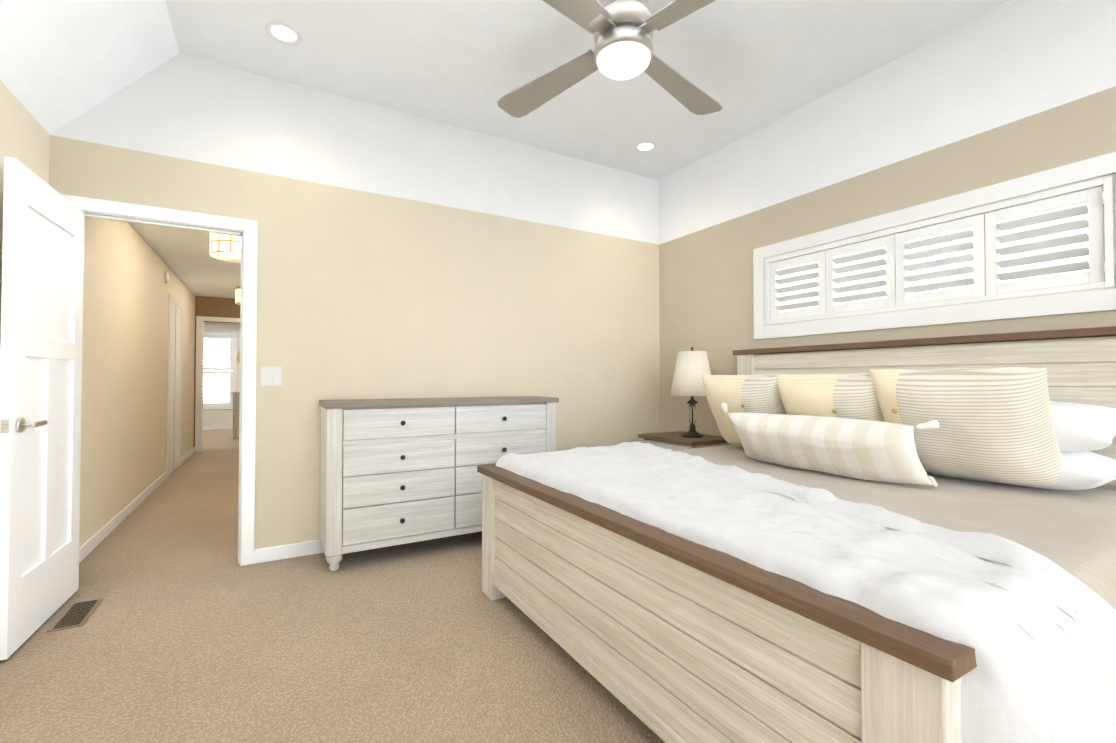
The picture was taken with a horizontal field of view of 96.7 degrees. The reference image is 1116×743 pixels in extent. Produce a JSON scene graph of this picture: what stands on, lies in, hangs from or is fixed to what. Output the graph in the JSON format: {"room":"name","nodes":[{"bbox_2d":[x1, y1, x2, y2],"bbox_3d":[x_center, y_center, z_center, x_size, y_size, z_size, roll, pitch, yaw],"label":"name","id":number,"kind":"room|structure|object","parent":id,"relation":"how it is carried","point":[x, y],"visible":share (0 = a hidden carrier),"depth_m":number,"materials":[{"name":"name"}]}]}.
{"room":"bedroom","nodes":[
{"label":"bedroom","id":0,"kind":"room"},
{"bbox_2d":[0,0,178,134],"bbox_3d":[-1.306,-1.646,0.671,0.665,0.720,4.790,1,-1,-30],"label":"ceiling","id":1,"kind":"structure","parent":0,"point":[63,63],"depth_m":2.38,"materials":[{"name":"paint"}]},
{"bbox_2d":[0,80,194,547],"bbox_3d":[-3.070,-0.030,3.136,0.120,2.430,10.870,1,-1,-30],"label":"wall","id":2,"kind":"structure","parent":0,"point":[127,290],"depth_m":3.86,"materials":[{"name":"paint"}]},
{"bbox_2d":[0,157,83,660],"bbox_3d":[-2.402,0.148,2.329,0.140,2.023,0.775,1,-1,-28],"label":"door","id":3,"kind":"structure","parent":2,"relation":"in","point":[41,336],"depth_m":2.23,"materials":[{"name":"white wood"}]},
{"bbox_2d":[79,471,167,562],"bbox_3d":[-3.625,1.160,4.205,0.013,0.085,3.490,1,-1,-30],"label":"baseboard","id":4,"kind":"structure","parent":2,"relation":"attached to","point":[95,540],"depth_m":3.81,"materials":[{"name":"white wood"}]},
{"bbox_2d":[61,194,257,565],"bbox_3d":[-3.998,0.164,5.788,0.945,2.130,6.846,1,-1,-30],"label":"door frame","id":5,"kind":"structure","parent":2,"relation":"attached to","point":[245,230],"depth_m":3.05,"materials":[{"name":"white wood"}]},
{"bbox_2d":[164,272,168,282],"bbox_3d":[-4.379,-1.056,5.556,0.032,0.124,0.124,1,-1,-30],"label":"smoke detector","id":6,"kind":"object","parent":2,"relation":"attached to","point":[166,276],"visible":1,"depth_m":5.52,"materials":[{"name":"plastic"}]},
{"bbox_2d":[181,447,194,464],"bbox_3d":[-5.327,1.208,7.136,0.020,0.085,1.410,1,-1,-30],"label":"baseboard","id":7,"kind":"structure","parent":2,"relation":"attached to","point":[190,452],"depth_m":7.09,"materials":[{"name":"white wood"}]},
{"bbox_2d":[129,223,240,297],"bbox_3d":[-3.587,-1.273,5.696,1.780,0.100,5.960,1,-1,-30],"label":"ceiling","id":8,"kind":"structure","parent":0,"point":[192,264],"depth_m":5.53,"materials":[{"name":"paint"}]},
{"bbox_2d":[209,233,240,262],"bbox_3d":[-2.848,-1.126,4.423,0.428,0.234,0.428,1,-1,-30],"label":"pendant light","id":9,"kind":"object","parent":8,"relation":"hanging from","point":[223,247],"visible":0.38,"depth_m":4.24,"materials":[{"name":"glass"}]},
{"bbox_2d":[235,288,240,304],"bbox_3d":[-4.405,-1.081,7.160,0.428,0.234,0.428,1,-1,-30],"label":"pendant light","id":10,"kind":"object","parent":8,"relation":"hanging from","point":[237,295],"visible":0.12,"depth_m":6.98,"materials":[{"name":"glass"}]},
{"bbox_2d":[193,296,201,446],"bbox_3d":[-5.681,0.037,7.835,0.090,2.450,0.120,1,-1,-30],"label":"wall","id":11,"kind":"structure","parent":0,"point":[198,305],"depth_m":7.78,"materials":[{"name":"beige paint"}]},
{"bbox_2d":[202,296,239,322],"bbox_3d":[-5.318,-0.989,8.063,0.750,0.390,0.120,1,-1,-30],"label":"wall","id":12,"kind":"structure","parent":0,"point":[220,307],"depth_m":7.94,"materials":[{"name":"beige paint"}]},
{"bbox_2d":[203,322,239,426],"bbox_3d":[-6.514,0.105,11.942,3.540,2.450,0.120,1,-1,-30],"label":"wall","id":13,"kind":"structure","parent":0,"point":[217,417],"depth_m":11.24,"materials":[{"name":"paint"}]},
{"bbox_2d":[203,426,232,430],"bbox_3d":[-7.042,1.281,11.538,4.600,0.085,0.015,1,-1,-30],"label":"baseboard","id":14,"kind":"structure","parent":13,"relation":"attached to","point":[211,427],"depth_m":11.18,"materials":[{"name":"white wood"}]},
{"bbox_2d":[203,332,236,408],"bbox_3d":[-7.736,-0.018,11.180,0.820,1.730,0.059,1,-1,-30],"label":"window","id":15,"kind":"structure","parent":13,"relation":"in","point":[215,336],"depth_m":11.23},
{"bbox_2d":[0,429,664,742],"bbox_3d":[-2.987,1.273,5.459,7.700,0.100,14.840,1,-1,-30],"label":"floor","id":16,"kind":"structure","parent":0,"point":[191,630],"depth_m":2.06,"materials":[{"name":"carpet"}]},
{"bbox_2d":[47,598,102,631],"bbox_3d":[-2.318,1.169,2.390,0.120,0.007,0.320,1,-1,-30],"label":"floor air vent","id":17,"kind":"object","parent":16,"relation":"on","point":[75,614],"visible":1,"depth_m":2.37,"materials":[{"name":"brown metal"}]},
{"bbox_2d":[232,391,239,438],"bbox_3d":[-5.857,0.845,9.835,1.000,0.900,0.493,1,-1,-30],"label":"base cabinet","id":18,"kind":"object","parent":16,"relation":"on","point":[236,394],"visible":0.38,"depth_m":9.42,"materials":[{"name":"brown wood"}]},
{"bbox_2d":[319,396,558,570],"bbox_3d":[-0.774,0.690,3.443,1.574,1.000,0.442,1,-1,-30],"label":"dresser","id":19,"kind":"object","parent":16,"relation":"on","point":[394,472],"visible":0.75,"depth_m":3.15,"materials":[{"name":"white wood"}]},
{"bbox_2d":[638,431,732,449],"bbox_3d":[1.042,0.865,4.061,0.514,0.670,0.624,1,-1,-30],"label":"nightstand","id":20,"kind":"object","parent":16,"relation":"on","point":[676,440],"visible":0.19,"depth_m":3.90,"materials":[{"name":"brown wood"}]},
{"bbox_2d":[670,347,710,437],"bbox_3d":[1.092,0.164,4.032,0.356,0.730,0.356,1,-1,-30],"label":"lamp","id":21,"kind":"object","parent":20,"relation":"on","point":[692,366],"visible":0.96,"depth_m":3.93,"materials":[{"name":"beige fabric"}]},
{"bbox_2d":[477,326,1115,742],"bbox_3d":[1.075,0.491,2.309,2.243,1.360,2.434,1,-1,-30],"label":"bed","id":22,"kind":"object","parent":16,"relation":"on","point":[891,542],"visible":1,"depth_m":1.56,"materials":[{"name":"white fabric"}]},
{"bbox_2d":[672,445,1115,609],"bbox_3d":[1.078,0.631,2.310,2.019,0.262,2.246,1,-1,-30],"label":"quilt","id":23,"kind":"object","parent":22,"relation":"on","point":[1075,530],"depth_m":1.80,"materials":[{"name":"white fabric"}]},
{"bbox_2d":[49,53,659,548],"bbox_3d":[-0.891,-0.381,3.732,4.480,3.150,0.120,1,-1,-30],"label":"wall","id":24,"kind":"structure","parent":0,"point":[402,255],"depth_m":3.48,"materials":[{"name":"paint"}]},
{"bbox_2d":[261,367,281,385],"bbox_3d":[-1.803,0.029,3.120,0.115,0.120,0.008,1,-1,-30],"label":"switch plate","id":25,"kind":"object","parent":24,"relation":"attached to","point":[271,376],"visible":1,"depth_m":3.12,"materials":[{"name":"plastic"}]},
{"bbox_2d":[254,540,323,563],"bbox_3d":[-0.466,1.154,3.875,3.255,0.085,0.015,1,-1,-30],"label":"baseboard","id":26,"kind":"structure","parent":24,"relation":"attached to","point":[267,554],"depth_m":3.14,"materials":[{"name":"white wood"}]},
{"bbox_2d":[165,0,1009,179],"bbox_3d":[0.578,-1.938,1.772,3.695,0.100,4.790,1,-1,-30],"label":"ceiling","id":27,"kind":"structure","parent":0,"point":[750,66],"depth_m":2.94,"materials":[{"name":"paint"}]},
{"bbox_2d":[265,22,301,44],"bbox_3d":[-1.518,-1.869,2.744,0.176,0.006,0.176,1,-1,-30],"label":"recessed light","id":28,"kind":"object","parent":27,"relation":"in","point":[280,32],"visible":1,"depth_m":2.74,"materials":[{"name":"beige"}]},
{"bbox_2d":[497,0,722,117],"bbox_3d":[0.297,-1.621,2.257,1.261,0.517,1.261,0,-1,-1],"label":"fan","id":29,"kind":"object","parent":27,"relation":"hanging from","point":[622,30],"visible":1,"depth_m":2.21,"materials":[{"name":"beige wood"}]},
{"bbox_2d":[635,142,655,151],"bbox_3d":[0.719,-1.847,4.080,0.176,0.006,0.176,1,-1,-30],"label":"recessed light","id":30,"kind":"object","parent":27,"relation":"in","point":[645,146],"visible":1,"depth_m":4.07,"materials":[{"name":"beige"}]},
{"bbox_2d":[659,0,1115,435],"bbox_3d":[2.227,-0.398,2.706,0.120,3.150,4.790,1,-1,-30],"label":"wall","id":31,"kind":"structure","parent":0,"point":[1010,90],"depth_m":3.00,"materials":[{"name":"paint"}]},
{"label":"outside","id":32,"kind":"structure","parent":0,"visible":0},
{"bbox_2d":[203,338,231,402],"bbox_3d":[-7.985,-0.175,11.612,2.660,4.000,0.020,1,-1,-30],"label":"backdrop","id":33,"kind":"structure","parent":32,"point":[216,370],"depth_m":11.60,"materials":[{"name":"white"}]},
{"bbox_3d":[2.974,-0.631,1.426,0.120,0.515,1.820,1,-1,-30],"label":"wall","id":34,"kind":"structure","parent":0,"visible":0},
{"bbox_2d":[753,152,1115,339],"bbox_3d":[2.056,-0.605,2.986,0.138,0.695,1.980,1,-1,-30],"label":"window","id":35,"kind":"structure","parent":34,"relation":"in","point":[1042,243],"depth_m":2.69,"materials":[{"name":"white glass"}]}
]}

